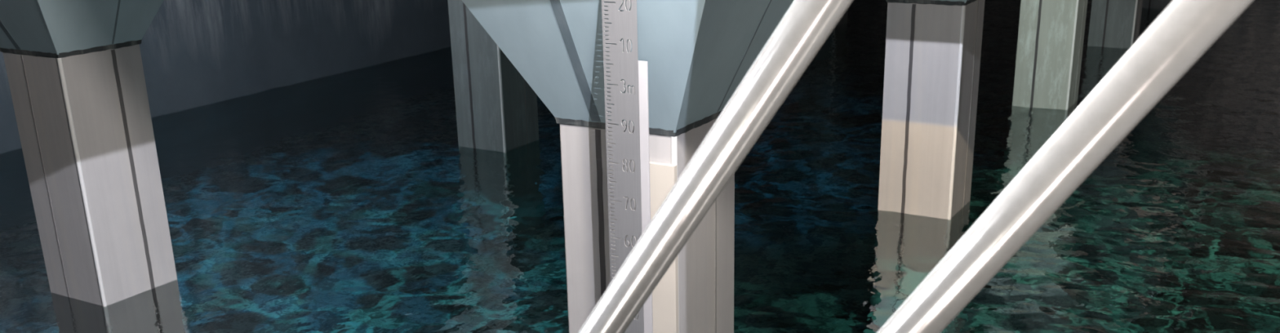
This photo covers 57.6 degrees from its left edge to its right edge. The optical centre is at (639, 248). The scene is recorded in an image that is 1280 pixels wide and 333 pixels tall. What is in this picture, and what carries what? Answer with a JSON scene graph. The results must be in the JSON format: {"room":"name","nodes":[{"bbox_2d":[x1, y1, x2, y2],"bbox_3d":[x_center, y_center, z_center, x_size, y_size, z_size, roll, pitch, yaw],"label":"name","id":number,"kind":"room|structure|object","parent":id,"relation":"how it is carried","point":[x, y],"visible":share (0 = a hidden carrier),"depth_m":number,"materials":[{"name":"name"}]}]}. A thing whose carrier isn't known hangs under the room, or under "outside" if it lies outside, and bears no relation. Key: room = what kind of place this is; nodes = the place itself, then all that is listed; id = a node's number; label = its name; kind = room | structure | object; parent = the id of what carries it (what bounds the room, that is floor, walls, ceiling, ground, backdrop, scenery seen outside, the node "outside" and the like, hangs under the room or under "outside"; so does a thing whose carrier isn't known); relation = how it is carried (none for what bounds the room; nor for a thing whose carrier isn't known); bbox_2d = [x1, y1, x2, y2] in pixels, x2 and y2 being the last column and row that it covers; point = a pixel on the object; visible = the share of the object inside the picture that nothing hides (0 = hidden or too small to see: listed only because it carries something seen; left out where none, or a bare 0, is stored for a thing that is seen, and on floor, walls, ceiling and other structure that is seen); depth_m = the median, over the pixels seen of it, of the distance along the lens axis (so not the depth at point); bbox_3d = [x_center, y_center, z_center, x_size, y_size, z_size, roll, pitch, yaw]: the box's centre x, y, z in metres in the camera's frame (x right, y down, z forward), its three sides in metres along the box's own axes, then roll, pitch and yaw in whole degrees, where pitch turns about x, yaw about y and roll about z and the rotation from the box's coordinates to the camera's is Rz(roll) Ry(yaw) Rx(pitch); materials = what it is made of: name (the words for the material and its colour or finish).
{"room":"underground water cistern","nodes":[
{"label":"underground water cistern","id":0,"kind":"room"},
{"bbox_2d":[0,0,451,154],"bbox_3d":[-2.335,-2.236,10.407,0.300,4.643,21.509,10,22,29],"label":"wall","id":1,"kind":"structure","parent":0,"point":[194,53],"depth_m":9.14,"materials":[{"name":"concrete"}]},
{"bbox_2d":[0,0,1279,332],"bbox_3d":[2.748,-0.869,7.745,11.442,0.014,21.500,10,22,29],"label":"water","id":2,"kind":"object","parent":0,"point":[348,202],"visible":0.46,"depth_m":5.89,"materials":[{"name":"teal liquid"}]},
{"bbox_3d":[2.791,0.962,8.376,12.051,0.300,22.109,10,22,29],"label":"floor","id":3,"kind":"structure","parent":0,"visible":0},
{"bbox_2d":[0,0,177,306],"bbox_3d":[-2.310,-0.342,4.917,1.300,4.641,1.300,10,22,29],"label":"column","id":4,"kind":"structure","parent":3,"relation":"on","point":[74,68],"depth_m":4.76,"materials":[{"name":"concrete"}]},
{"bbox_2d":[447,0,538,152],"bbox_3d":[-0.911,-1.180,7.254,1.300,4.641,1.300,10,22,29],"label":"column","id":5,"kind":"structure","parent":3,"relation":"on","point":[496,108],"depth_m":7.16,"materials":[{"name":"concrete"}]},
{"bbox_2d":[462,0,794,332],"bbox_3d":[0.036,0.103,3.472,1.300,4.641,1.300,10,22,29],"label":"column","id":6,"kind":"structure","parent":3,"relation":"on","point":[697,53],"depth_m":3.12,"materials":[{"name":"concrete"}]},
{"bbox_2d":[601,0,644,332],"bbox_3d":[0.016,0.784,3.327,0.098,3.449,0.249,10,22,29],"label":"gauge","id":7,"kind":"object","parent":6,"relation":"attached to","point":[624,25],"visible":0.78,"depth_m":2.89,"materials":[{"name":"metal"}]},
{"bbox_2d":[634,60,653,332],"bbox_3d":[0.034,0.979,3.368,0.038,3.052,0.007,10,22,29],"label":"duct","id":8,"kind":"object","parent":7,"relation":"attached to","point":[642,65],"visible":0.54,"depth_m":2.95,"materials":[{"name":"white plastic"}]},
{"bbox_2d":[649,161,679,332],"bbox_3d":[0.078,1.073,3.556,0.106,2.750,0.018,10,22,29],"label":"cable cover","id":9,"kind":"object","parent":6,"relation":"attached to","point":[663,176],"visible":0.54,"depth_m":3.19,"materials":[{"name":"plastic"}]},
{"bbox_2d":[834,8,848,27],"bbox_3d":[1.883,-2.812,11.800,1.300,4.641,1.300,10,22,29],"label":"column","id":10,"kind":"structure","parent":3,"relation":"on","point":[843,20],"depth_m":11.92,"materials":[{"name":"concrete"}]},
{"bbox_2d":[577,0,1253,332],"bbox_3d":[-0.419,0.892,1.940,3.250,4.193,0.060,12,23,34],"label":"stair railing","id":11,"kind":"object","parent":3,"relation":"on","point":[1185,29],"visible":1,"depth_m":1.05,"materials":[{"name":"silver metal"}]},
{"bbox_2d":[877,0,984,219],"bbox_3d":[1.446,-0.728,5.785,1.300,4.641,1.300,10,22,29],"label":"column","id":12,"kind":"structure","parent":3,"relation":"on","point":[933,52],"depth_m":5.64,"materials":[{"name":"concrete"}]},
{"bbox_2d":[1012,0,1087,110],"bbox_3d":[2.844,-1.532,8.025,1.300,4.641,1.300,10,22,29],"label":"column","id":13,"kind":"structure","parent":3,"relation":"on","point":[1051,33],"depth_m":7.93,"materials":[{"name":"concrete"}]},
{"bbox_2d":[1087,0,1142,48],"bbox_3d":[4.234,-2.339,10.271,1.300,4.641,1.300,10,22,29],"label":"column","id":14,"kind":"structure","parent":3,"relation":"on","point":[1116,24],"depth_m":10.23,"materials":[{"name":"concrete"}]},
{"bbox_2d":[1142,0,1172,8],"bbox_3d":[5.630,-3.147,12.522,1.300,4.641,1.300,10,22,29],"label":"column","id":15,"kind":"structure","parent":3,"relation":"on","point":[1154,4],"depth_m":12.53,"materials":[{"name":"concrete"}]}
]}

